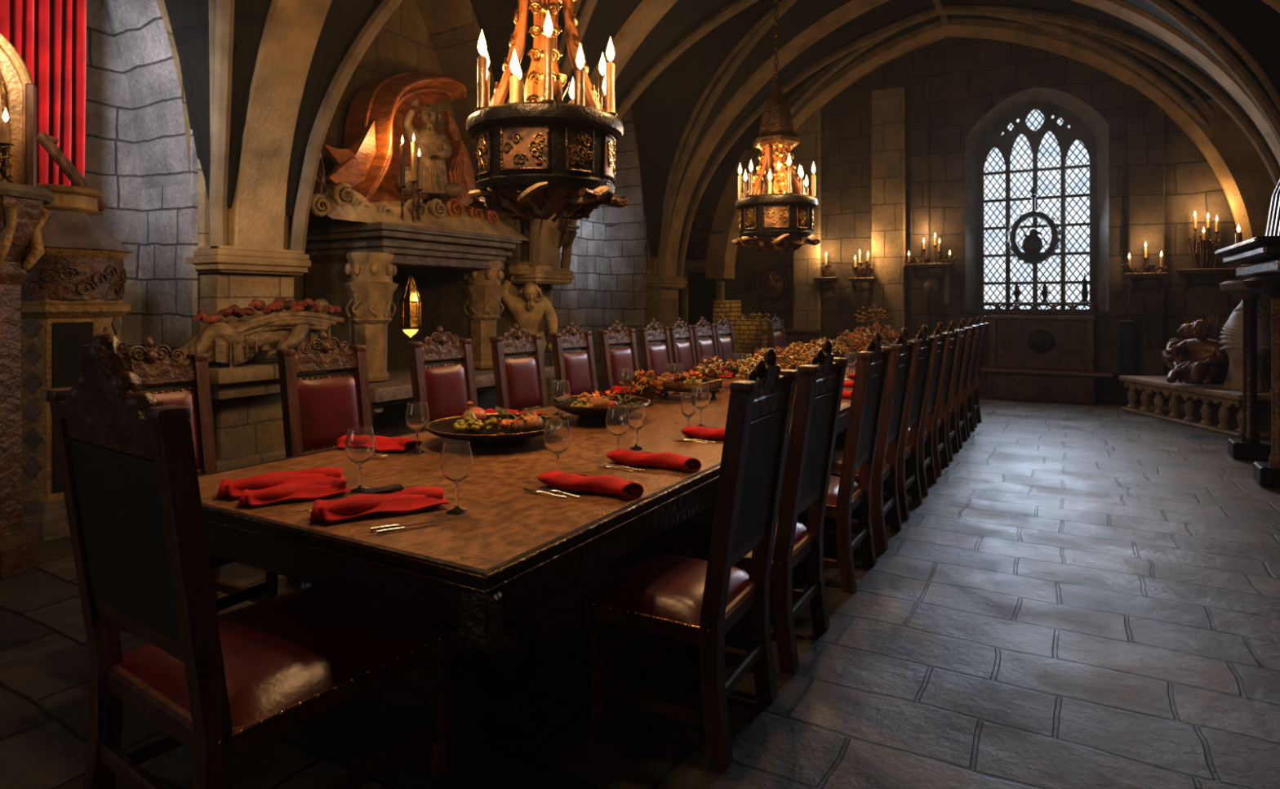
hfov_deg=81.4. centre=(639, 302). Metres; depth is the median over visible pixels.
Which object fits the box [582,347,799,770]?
dining chair
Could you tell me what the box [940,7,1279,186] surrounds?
trim
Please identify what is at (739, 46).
trim
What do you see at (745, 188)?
lit candle
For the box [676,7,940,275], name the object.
trim
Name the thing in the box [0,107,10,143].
lit candle
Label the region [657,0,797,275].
trim
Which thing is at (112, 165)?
wall
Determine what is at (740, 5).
trim
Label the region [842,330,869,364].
dried flower arrangement
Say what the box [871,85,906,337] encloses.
trim
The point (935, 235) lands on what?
lit candle
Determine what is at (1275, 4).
trim
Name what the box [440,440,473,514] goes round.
wine glass
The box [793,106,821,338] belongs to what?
pillar
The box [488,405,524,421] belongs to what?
mound
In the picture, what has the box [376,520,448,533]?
table knife
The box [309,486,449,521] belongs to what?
napkin
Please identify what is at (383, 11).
trim
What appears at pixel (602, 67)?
lit candle
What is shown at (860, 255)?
lit candle
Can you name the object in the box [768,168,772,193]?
lit candle
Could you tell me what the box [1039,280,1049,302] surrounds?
figurine
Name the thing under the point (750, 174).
lit candle
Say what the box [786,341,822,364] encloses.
dried flower arrangement
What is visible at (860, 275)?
wall sconce
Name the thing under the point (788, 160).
lit candle
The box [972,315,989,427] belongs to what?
dining chair
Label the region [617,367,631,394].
wine glass
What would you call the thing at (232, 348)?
drapery
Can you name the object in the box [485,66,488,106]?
lit candle
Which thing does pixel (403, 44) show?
wall panel
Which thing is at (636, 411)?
goblet
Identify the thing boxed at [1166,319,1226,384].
seated statue
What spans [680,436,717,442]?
fork
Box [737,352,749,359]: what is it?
wine glass
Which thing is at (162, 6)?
wall
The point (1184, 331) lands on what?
seated statue
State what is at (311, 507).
fork
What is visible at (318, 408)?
dining chair
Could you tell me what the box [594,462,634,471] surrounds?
fork
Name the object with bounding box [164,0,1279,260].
ceiling
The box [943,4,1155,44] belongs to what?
trim
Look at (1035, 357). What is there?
wood panel
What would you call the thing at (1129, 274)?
shelf
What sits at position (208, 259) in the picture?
trim
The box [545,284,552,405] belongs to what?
wall
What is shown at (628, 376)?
wine glass
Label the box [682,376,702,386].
grape bunch
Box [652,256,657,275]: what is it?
trim
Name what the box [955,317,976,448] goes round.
dining chair
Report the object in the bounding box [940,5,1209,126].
trim
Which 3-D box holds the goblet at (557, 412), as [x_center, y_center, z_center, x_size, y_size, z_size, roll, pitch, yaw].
[-0.525,0.611,4.783,0.082,0.215,0.082,0,0,30]
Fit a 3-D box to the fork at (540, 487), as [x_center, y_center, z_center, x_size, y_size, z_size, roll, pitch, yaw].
[-0.302,0.711,2.795,0.198,0.011,0.020,0,0,33]
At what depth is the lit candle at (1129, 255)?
10.99 m
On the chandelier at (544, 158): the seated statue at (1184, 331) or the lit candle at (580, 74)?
the lit candle at (580, 74)
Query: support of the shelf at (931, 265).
attached to the wall sconce at (938, 265)
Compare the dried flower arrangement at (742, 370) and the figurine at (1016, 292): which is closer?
the dried flower arrangement at (742, 370)
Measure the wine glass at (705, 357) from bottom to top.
0.235 m
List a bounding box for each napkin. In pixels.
[216,466,346,497]
[237,479,350,506]
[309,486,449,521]
[335,434,422,451]
[484,408,547,415]
[537,470,644,498]
[606,448,701,471]
[610,385,664,394]
[680,425,725,439]
[692,370,736,377]
[823,389,852,398]
[843,380,853,387]
[848,373,854,378]
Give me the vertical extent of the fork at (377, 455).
0.011 m
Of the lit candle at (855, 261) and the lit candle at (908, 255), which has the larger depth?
the lit candle at (855, 261)
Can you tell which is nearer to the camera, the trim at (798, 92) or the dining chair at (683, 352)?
the dining chair at (683, 352)
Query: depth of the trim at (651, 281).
12.39 m
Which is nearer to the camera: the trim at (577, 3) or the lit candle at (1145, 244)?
the trim at (577, 3)
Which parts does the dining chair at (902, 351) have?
leg, nail trim, seat, seat frame, post, rail, panel, post, rail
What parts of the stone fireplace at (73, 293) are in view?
door, lid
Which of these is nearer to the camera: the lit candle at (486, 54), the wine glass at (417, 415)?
the wine glass at (417, 415)
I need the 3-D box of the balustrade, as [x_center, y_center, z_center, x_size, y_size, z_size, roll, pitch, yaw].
[7.046,1.260,9.309,0.780,0.480,2.150,0,0,1]
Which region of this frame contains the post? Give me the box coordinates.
[1117,320,1134,404]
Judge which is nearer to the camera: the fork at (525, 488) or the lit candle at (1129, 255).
the fork at (525, 488)
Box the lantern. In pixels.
[399,267,422,337]
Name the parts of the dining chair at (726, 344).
post, panel, rail, backrest, post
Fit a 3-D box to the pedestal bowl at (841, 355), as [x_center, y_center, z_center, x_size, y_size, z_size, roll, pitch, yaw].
[2.076,0.632,8.097,0.456,0.174,0.456,0,0,30]
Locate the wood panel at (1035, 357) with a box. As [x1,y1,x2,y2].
[981,314,1113,404]
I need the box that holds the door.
[681,259,724,338]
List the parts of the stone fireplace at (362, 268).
bracket leg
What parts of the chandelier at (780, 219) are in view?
frame, pierced panel, frame, lamp shade, crown, painted panel, frame, chain, frame, pierced panel, frame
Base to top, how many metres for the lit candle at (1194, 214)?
0.256 m
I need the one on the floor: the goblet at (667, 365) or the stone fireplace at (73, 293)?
the stone fireplace at (73, 293)
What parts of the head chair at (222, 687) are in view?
post, rail, panel, rail, post, seat frame, seat, nail trim, leg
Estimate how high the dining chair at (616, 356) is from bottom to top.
1.343 m
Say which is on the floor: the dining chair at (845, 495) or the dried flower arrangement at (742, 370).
the dining chair at (845, 495)
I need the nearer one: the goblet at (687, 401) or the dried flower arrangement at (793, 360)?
the goblet at (687, 401)
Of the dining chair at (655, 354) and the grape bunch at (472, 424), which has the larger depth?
the dining chair at (655, 354)
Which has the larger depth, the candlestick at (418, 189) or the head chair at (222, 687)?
the candlestick at (418, 189)
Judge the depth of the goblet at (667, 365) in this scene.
6.06 m
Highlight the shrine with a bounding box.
[0,33,36,186]
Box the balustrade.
[1119,375,1271,437]
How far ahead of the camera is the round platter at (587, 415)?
4.39 m
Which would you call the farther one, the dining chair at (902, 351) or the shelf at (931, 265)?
the shelf at (931, 265)
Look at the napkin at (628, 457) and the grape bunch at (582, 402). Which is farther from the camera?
the grape bunch at (582, 402)
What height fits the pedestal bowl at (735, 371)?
0.174 m
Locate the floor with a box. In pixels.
[0,390,1279,788]
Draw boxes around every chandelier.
[465,0,629,222]
[731,0,820,252]
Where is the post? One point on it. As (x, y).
(1126, 328)
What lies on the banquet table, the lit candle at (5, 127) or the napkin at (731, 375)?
the napkin at (731, 375)
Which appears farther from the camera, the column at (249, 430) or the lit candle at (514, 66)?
the column at (249, 430)
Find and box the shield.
[755,266,788,301]
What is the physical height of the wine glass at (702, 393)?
0.235 m
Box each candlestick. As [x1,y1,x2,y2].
[0,142,14,182]
[398,184,406,220]
[409,180,417,222]
[415,187,422,222]
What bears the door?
in the wall at (966, 77)
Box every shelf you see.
[305,221,521,261]
[557,224,579,231]
[689,230,725,254]
[813,276,839,281]
[848,277,877,282]
[904,262,953,268]
[1124,271,1168,278]
[1174,267,1236,274]
[1214,235,1279,277]
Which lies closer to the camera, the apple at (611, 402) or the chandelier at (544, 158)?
the chandelier at (544, 158)
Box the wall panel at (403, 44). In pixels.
[288,0,456,310]
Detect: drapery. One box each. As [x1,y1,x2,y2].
[178,332,257,364]
[226,320,330,367]
[1219,297,1271,355]
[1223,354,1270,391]
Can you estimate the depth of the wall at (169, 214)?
6.15 m
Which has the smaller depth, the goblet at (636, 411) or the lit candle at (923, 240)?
the goblet at (636, 411)
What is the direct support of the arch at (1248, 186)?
attached to the wall at (966, 77)
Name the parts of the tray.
rail, leg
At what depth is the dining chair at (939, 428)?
6.59 m
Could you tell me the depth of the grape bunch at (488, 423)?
3.77 m
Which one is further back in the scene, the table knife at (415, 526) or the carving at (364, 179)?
the carving at (364, 179)
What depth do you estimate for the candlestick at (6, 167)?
4.20 m
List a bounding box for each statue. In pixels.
[501,261,557,355]
[1161,337,1178,369]
[1164,323,1215,380]
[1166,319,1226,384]
[1219,297,1271,391]
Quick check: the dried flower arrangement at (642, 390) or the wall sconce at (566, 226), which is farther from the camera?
the wall sconce at (566, 226)
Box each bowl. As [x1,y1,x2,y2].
[724,364,746,377]
[809,351,846,357]
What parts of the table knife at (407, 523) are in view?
blade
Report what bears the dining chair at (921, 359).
on the floor
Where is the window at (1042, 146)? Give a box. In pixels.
[977,101,1096,311]
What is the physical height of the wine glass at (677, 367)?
0.235 m
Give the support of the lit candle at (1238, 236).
on the fireplace at (1263, 252)
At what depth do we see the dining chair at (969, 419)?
8.52 m
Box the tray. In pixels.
[640,376,722,399]
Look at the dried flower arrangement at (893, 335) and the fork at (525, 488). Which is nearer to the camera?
the fork at (525, 488)
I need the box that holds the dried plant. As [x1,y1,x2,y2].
[853,303,888,333]
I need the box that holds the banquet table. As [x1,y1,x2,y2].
[197,355,856,738]
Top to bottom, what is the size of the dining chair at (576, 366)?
1.343 m
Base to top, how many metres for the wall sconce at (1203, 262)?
0.893 m
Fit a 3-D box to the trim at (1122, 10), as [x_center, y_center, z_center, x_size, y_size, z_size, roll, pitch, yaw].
[4.085,-2.750,10.575,9.100,4.601,0.620,0,0,30]
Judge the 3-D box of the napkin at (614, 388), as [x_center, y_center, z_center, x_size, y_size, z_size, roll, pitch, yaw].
[-0.017,0.688,5.862,0.430,0.064,0.164,0,0,13]
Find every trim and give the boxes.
[186,244,311,275]
[208,0,215,155]
[208,0,235,245]
[208,360,324,399]
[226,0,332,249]
[284,215,288,249]
[288,0,403,252]
[507,266,573,284]
[521,0,677,267]
[523,227,528,261]
[527,0,597,266]
[557,0,582,67]
[560,0,758,268]
[617,0,737,106]
[640,275,687,288]
[651,0,1279,275]
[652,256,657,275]
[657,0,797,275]
[660,0,784,233]
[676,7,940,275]
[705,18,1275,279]
[724,8,940,279]
[744,53,848,163]
[761,7,934,102]
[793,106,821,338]
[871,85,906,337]
[909,83,929,339]
[932,0,950,26]
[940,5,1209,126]
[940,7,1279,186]
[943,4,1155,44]
[1059,23,1217,116]
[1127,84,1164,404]
[1145,0,1279,145]
[1175,0,1279,113]
[1262,0,1279,13]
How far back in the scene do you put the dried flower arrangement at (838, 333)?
12.41 m
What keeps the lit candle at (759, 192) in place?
on the chandelier at (780, 219)
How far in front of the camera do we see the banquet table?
2.56 m
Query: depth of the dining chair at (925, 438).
5.95 m
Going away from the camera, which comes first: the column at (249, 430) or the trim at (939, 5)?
the column at (249, 430)
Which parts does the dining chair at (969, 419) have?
panel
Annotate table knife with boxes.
[370,518,441,530]
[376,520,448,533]
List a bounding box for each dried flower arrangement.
[624,369,666,405]
[693,355,728,391]
[724,353,764,368]
[735,356,759,379]
[754,346,793,364]
[777,346,811,380]
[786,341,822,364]
[807,336,837,349]
[812,337,848,353]
[835,325,872,351]
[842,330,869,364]
[865,321,897,345]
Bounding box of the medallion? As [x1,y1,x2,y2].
[1006,188,1061,265]
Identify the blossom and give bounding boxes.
[490,416,519,434]
[591,388,622,400]
[678,368,706,379]
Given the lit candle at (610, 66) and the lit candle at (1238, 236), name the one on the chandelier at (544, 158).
the lit candle at (610, 66)
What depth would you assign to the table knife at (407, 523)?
2.37 m
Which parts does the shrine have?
post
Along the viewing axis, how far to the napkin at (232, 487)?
2.82 m
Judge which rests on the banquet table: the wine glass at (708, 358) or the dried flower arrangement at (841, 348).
the wine glass at (708, 358)
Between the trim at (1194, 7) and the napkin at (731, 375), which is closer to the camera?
the napkin at (731, 375)
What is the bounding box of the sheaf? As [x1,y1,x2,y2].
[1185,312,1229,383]
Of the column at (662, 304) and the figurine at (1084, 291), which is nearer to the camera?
the figurine at (1084, 291)
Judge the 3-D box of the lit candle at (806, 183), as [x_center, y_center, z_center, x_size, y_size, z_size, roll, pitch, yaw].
[1.477,-1.025,6.601,0.038,0.218,0.039,0,0,30]
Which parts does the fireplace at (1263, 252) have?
post, post, post, post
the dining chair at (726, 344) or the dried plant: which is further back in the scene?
the dried plant
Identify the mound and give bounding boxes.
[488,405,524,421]
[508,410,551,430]
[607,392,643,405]
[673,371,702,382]
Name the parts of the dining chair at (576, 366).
post, panel, rail, backrest, nail trim, post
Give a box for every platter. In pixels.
[425,413,562,447]
[551,394,649,424]
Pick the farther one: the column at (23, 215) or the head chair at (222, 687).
the column at (23, 215)
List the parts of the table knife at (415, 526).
blade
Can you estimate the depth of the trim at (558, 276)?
9.52 m
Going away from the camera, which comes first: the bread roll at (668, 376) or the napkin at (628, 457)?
the napkin at (628, 457)
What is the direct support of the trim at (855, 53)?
attached to the wall at (966, 77)
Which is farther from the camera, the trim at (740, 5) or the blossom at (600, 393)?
the trim at (740, 5)
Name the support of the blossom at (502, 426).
on the platter at (443, 427)
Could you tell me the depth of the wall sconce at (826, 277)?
13.34 m
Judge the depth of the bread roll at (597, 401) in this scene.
4.44 m
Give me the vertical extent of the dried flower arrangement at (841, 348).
0.215 m
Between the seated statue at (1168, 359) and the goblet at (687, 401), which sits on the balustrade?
the seated statue at (1168, 359)
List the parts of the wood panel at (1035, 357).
leg, panel, rail, rail, seat, leg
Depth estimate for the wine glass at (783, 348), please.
8.10 m
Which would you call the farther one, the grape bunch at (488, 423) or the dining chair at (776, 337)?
the dining chair at (776, 337)
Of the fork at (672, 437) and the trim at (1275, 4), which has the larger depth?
the trim at (1275, 4)
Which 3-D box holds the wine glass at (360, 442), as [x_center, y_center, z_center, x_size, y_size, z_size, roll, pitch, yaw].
[-1.070,0.601,2.846,0.111,0.235,0.111,0,0,30]
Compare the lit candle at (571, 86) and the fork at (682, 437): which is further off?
the lit candle at (571, 86)
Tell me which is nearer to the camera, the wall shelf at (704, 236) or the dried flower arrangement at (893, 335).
the dried flower arrangement at (893, 335)
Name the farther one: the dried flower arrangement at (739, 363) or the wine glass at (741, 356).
the wine glass at (741, 356)
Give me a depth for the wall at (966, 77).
12.39 m
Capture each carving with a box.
[177,296,344,367]
[309,71,529,240]
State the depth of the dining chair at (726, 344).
9.00 m
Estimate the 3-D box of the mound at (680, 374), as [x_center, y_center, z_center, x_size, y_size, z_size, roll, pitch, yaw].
[0.353,0.573,5.622,0.254,0.093,0.267,0,0,10]
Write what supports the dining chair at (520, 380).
on the floor
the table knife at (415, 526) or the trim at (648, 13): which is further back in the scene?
the trim at (648, 13)
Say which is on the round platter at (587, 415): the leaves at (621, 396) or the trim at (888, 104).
the leaves at (621, 396)
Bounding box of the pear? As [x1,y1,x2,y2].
[463,405,476,422]
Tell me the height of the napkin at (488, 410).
0.064 m
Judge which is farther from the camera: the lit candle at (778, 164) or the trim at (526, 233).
the trim at (526, 233)
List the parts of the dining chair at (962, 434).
panel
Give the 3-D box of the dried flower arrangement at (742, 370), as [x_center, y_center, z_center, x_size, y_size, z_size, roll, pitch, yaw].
[0.869,0.574,5.790,0.252,0.290,0.292,0,0,18]
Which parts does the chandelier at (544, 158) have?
frame, pierced panel, frame, painted panel, frame, lamp shade, crown, pierced panel, frame, frame, painted panel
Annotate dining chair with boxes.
[81,336,278,636]
[275,329,373,586]
[406,325,478,431]
[489,322,548,410]
[550,320,598,395]
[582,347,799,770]
[597,319,640,393]
[637,317,673,378]
[668,316,697,377]
[673,338,848,675]
[692,315,719,370]
[713,315,736,366]
[766,313,786,349]
[778,331,891,594]
[800,327,915,551]
[834,324,934,519]
[905,320,959,476]
[905,321,947,496]
[937,318,968,461]
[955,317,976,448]
[964,315,982,436]
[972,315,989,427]
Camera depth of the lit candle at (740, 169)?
6.66 m
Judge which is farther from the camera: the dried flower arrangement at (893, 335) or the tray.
the dried flower arrangement at (893, 335)
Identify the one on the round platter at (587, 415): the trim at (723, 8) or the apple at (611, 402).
the apple at (611, 402)
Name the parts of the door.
panel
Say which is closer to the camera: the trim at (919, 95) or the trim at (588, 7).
the trim at (588, 7)
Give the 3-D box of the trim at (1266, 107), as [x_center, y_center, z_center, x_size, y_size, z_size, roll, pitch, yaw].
[5.353,-2.543,8.547,4.420,4.199,0.337,0,0,12]
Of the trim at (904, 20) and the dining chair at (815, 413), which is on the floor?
the dining chair at (815, 413)
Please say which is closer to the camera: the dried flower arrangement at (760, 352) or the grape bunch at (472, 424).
the grape bunch at (472, 424)
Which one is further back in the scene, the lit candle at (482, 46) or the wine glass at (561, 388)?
the wine glass at (561, 388)
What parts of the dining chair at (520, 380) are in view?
post, rail, panel, backrest, nail trim, rail, post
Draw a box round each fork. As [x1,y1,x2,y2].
[295,506,312,511]
[373,453,387,456]
[522,487,567,497]
[537,486,581,497]
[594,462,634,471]
[604,462,645,471]
[671,437,707,442]
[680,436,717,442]
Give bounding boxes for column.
[0,181,54,579]
[197,158,293,471]
[496,213,545,365]
[646,238,678,341]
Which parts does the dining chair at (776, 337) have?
post, rail, backrest, post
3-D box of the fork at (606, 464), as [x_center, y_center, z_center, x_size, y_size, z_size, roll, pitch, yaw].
[-0.063,0.711,3.209,0.198,0.011,0.020,0,0,29]
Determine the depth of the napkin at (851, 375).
6.97 m
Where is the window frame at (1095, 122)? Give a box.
[964,87,1108,311]
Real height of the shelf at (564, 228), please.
0.075 m
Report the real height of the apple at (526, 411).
0.082 m
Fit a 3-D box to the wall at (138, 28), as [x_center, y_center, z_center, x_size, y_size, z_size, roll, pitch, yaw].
[-2.258,-2.455,9.138,0.751,3.750,13.230,0,0,30]
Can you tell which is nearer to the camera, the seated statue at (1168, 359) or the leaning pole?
the leaning pole
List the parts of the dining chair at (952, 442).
post, panel, post, rail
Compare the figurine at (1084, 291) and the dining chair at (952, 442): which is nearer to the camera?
the dining chair at (952, 442)
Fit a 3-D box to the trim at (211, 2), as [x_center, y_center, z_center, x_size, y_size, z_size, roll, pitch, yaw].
[-2.095,-2.679,4.095,0.348,3.952,4.472,0,0,-38]
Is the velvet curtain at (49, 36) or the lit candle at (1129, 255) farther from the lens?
the lit candle at (1129, 255)
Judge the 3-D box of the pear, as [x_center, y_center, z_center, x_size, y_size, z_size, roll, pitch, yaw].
[-0.887,0.597,3.884,0.072,0.110,0.070,0,0,14]
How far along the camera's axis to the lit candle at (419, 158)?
7.75 m
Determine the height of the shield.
0.650 m
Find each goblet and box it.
[551,379,563,414]
[627,403,644,449]
[665,363,671,373]
[680,393,695,434]
[732,352,738,362]
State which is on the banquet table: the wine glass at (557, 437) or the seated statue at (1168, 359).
the wine glass at (557, 437)
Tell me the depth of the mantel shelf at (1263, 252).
6.44 m
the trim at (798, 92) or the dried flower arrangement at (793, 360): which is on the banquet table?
the dried flower arrangement at (793, 360)
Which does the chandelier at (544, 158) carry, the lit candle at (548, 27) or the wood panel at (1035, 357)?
the lit candle at (548, 27)
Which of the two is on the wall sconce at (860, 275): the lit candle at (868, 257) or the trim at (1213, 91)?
the lit candle at (868, 257)
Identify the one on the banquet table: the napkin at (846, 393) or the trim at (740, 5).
the napkin at (846, 393)
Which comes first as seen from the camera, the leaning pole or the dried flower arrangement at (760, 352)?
the leaning pole
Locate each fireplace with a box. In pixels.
[22,183,133,541]
[304,221,555,436]
[1214,178,1279,488]
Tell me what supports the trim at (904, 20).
attached to the ceiling
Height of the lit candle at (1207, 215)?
0.216 m
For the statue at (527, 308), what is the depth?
9.39 m
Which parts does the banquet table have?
leg, leg, edge moulding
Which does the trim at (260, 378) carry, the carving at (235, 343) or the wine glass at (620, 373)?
the carving at (235, 343)
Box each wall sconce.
[557,213,579,248]
[813,263,839,293]
[848,260,877,295]
[904,244,955,304]
[1120,257,1168,293]
[1174,226,1236,289]
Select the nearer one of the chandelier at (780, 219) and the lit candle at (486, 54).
the lit candle at (486, 54)
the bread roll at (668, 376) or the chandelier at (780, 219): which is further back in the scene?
the chandelier at (780, 219)
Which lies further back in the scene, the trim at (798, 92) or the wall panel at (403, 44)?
the trim at (798, 92)
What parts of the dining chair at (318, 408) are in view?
post, rail, panel, rail, backrest, nail trim, post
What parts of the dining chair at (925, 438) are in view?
seat frame, post, rail, panel, post, rail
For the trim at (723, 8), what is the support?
attached to the ceiling
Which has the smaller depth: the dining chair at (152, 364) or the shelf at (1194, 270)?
the dining chair at (152, 364)
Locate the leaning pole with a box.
[36,131,108,211]
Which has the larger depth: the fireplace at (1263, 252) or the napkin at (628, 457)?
the fireplace at (1263, 252)
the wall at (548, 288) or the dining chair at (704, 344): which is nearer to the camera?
the dining chair at (704, 344)
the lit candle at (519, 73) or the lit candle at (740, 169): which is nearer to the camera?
the lit candle at (519, 73)
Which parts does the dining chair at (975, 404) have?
panel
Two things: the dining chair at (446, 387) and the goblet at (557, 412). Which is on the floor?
the dining chair at (446, 387)
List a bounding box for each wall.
[84,0,606,399]
[101,0,706,271]
[141,128,197,386]
[156,0,644,254]
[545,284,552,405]
[606,214,646,375]
[678,36,1271,404]
[712,300,770,358]
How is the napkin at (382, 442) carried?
on the banquet table
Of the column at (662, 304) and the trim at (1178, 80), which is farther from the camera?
the column at (662, 304)
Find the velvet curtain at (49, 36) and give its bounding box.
[0,0,86,186]
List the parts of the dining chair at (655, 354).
post, panel, rail, backrest, post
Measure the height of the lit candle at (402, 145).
0.512 m
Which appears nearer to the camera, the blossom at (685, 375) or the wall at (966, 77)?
the blossom at (685, 375)
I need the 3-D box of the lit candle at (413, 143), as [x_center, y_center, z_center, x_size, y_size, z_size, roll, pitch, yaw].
[-2.344,-1.506,7.699,0.053,0.492,0.055,0,0,30]
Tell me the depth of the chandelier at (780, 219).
6.40 m
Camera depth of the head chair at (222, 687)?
2.01 m
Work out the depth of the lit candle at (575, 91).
3.74 m
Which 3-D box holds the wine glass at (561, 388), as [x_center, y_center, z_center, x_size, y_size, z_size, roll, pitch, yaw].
[-0.484,0.601,4.575,0.111,0.235,0.111,0,0,30]
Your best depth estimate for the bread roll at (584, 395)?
4.55 m
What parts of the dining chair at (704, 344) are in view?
post, panel, rail, backrest, post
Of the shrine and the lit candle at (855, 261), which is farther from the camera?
the lit candle at (855, 261)
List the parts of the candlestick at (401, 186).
stem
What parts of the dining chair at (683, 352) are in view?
post, panel, rail, backrest, post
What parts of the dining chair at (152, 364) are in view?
rail, panel, nail trim, backrest, rail, post, seat frame, leg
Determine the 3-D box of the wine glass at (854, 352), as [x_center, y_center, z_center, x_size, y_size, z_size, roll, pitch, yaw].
[2.082,0.601,7.320,0.111,0.235,0.111,0,0,30]
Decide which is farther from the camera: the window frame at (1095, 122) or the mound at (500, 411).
the window frame at (1095, 122)
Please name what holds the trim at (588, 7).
attached to the wall at (138, 28)
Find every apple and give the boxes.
[522,408,537,416]
[604,398,617,406]
[671,371,680,381]
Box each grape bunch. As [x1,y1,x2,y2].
[453,417,484,431]
[482,417,516,431]
[570,398,593,406]
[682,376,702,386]
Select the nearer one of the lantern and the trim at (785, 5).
the lantern
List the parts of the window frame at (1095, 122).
post, rail, sill rail, post, post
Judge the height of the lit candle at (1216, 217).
0.236 m
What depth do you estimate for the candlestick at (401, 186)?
7.56 m
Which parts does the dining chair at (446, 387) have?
post, panel, rail, backrest, nail trim, post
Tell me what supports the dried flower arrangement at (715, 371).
on the banquet table
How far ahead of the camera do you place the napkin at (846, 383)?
6.25 m
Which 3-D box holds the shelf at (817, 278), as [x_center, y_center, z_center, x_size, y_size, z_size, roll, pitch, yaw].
[3.351,-0.418,13.388,0.420,0.075,0.220,0,0,30]
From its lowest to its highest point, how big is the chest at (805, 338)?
1.020 m
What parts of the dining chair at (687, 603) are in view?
leg, nail trim, leg, seat, seat frame, post, rail, panel, rail, post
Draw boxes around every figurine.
[1011,280,1022,302]
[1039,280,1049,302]
[1081,272,1088,302]
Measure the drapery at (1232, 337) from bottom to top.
0.735 m
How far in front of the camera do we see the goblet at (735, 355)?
7.31 m
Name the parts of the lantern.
lamp shade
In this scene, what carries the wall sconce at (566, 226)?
attached to the wall at (138, 28)
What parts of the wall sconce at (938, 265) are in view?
relief frame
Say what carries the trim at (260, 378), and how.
attached to the column at (249, 430)
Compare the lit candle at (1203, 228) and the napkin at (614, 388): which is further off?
the lit candle at (1203, 228)
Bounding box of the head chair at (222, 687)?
[46,332,455,788]
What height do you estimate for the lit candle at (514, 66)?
0.258 m
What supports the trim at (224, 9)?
attached to the wall at (138, 28)
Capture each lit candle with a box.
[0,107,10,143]
[400,136,404,185]
[410,133,416,180]
[416,147,422,188]
[477,29,487,106]
[482,48,489,105]
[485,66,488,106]
[509,48,519,102]
[516,66,523,102]
[542,9,553,99]
[568,76,574,103]
[573,80,576,104]
[575,44,585,106]
[598,52,605,106]
[601,74,606,111]
[605,36,615,112]
[737,162,742,199]
[742,170,747,196]
[748,160,753,194]
[756,181,761,195]
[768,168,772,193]
[776,161,780,182]
[786,153,791,192]
[797,164,801,181]
[799,166,804,194]
[804,175,808,193]
[811,160,815,195]
[853,254,856,266]
[858,248,861,262]
[866,251,869,264]
[907,250,910,262]
[922,237,924,248]
[933,231,936,244]
[1128,253,1130,266]
[1143,241,1146,257]
[1160,250,1163,266]
[1193,211,1196,227]
[1202,226,1205,239]
[1206,213,1209,227]
[1215,214,1218,231]
[1235,223,1242,244]
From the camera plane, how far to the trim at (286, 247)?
6.51 m
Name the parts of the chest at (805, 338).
lid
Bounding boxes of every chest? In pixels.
[777,328,822,350]
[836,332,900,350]
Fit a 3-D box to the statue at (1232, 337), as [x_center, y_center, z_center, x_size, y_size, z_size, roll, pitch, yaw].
[7.090,0.451,8.699,0.498,1.130,0.488,0,0,45]
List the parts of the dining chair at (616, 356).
post, panel, rail, backrest, nail trim, post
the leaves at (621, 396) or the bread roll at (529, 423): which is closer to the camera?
the bread roll at (529, 423)
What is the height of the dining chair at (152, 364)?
1.343 m
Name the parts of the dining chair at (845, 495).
seat, seat frame, nail trim, post, rail, panel, post, rail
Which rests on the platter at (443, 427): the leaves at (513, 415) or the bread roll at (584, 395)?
the leaves at (513, 415)
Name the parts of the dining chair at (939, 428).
seat frame, post, rail, panel, post, rail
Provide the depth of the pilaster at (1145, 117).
10.99 m
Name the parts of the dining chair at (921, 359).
seat, seat frame, post, rail, panel, post, rail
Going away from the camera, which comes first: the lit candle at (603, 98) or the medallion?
the lit candle at (603, 98)
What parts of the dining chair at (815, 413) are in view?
leg, nail trim, seat, seat frame, post, rail, panel, rail, post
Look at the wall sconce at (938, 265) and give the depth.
12.47 m
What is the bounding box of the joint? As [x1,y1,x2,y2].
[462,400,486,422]
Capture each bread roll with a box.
[516,412,543,432]
[577,391,591,403]
[586,394,609,406]
[660,371,673,381]
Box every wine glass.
[344,426,375,492]
[404,401,429,453]
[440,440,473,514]
[543,418,571,471]
[552,380,570,419]
[605,405,629,448]
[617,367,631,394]
[622,370,638,395]
[669,363,683,393]
[691,385,710,426]
[700,355,711,375]
[706,357,719,369]
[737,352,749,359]
[781,346,789,365]
[844,352,855,377]
[846,351,857,373]
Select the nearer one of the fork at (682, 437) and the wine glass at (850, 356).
the fork at (682, 437)
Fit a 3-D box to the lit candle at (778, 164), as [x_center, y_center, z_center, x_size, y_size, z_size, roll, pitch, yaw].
[1.192,-1.069,6.395,0.044,0.305,0.046,0,0,30]
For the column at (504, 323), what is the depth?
9.59 m
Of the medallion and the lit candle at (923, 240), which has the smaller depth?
the medallion

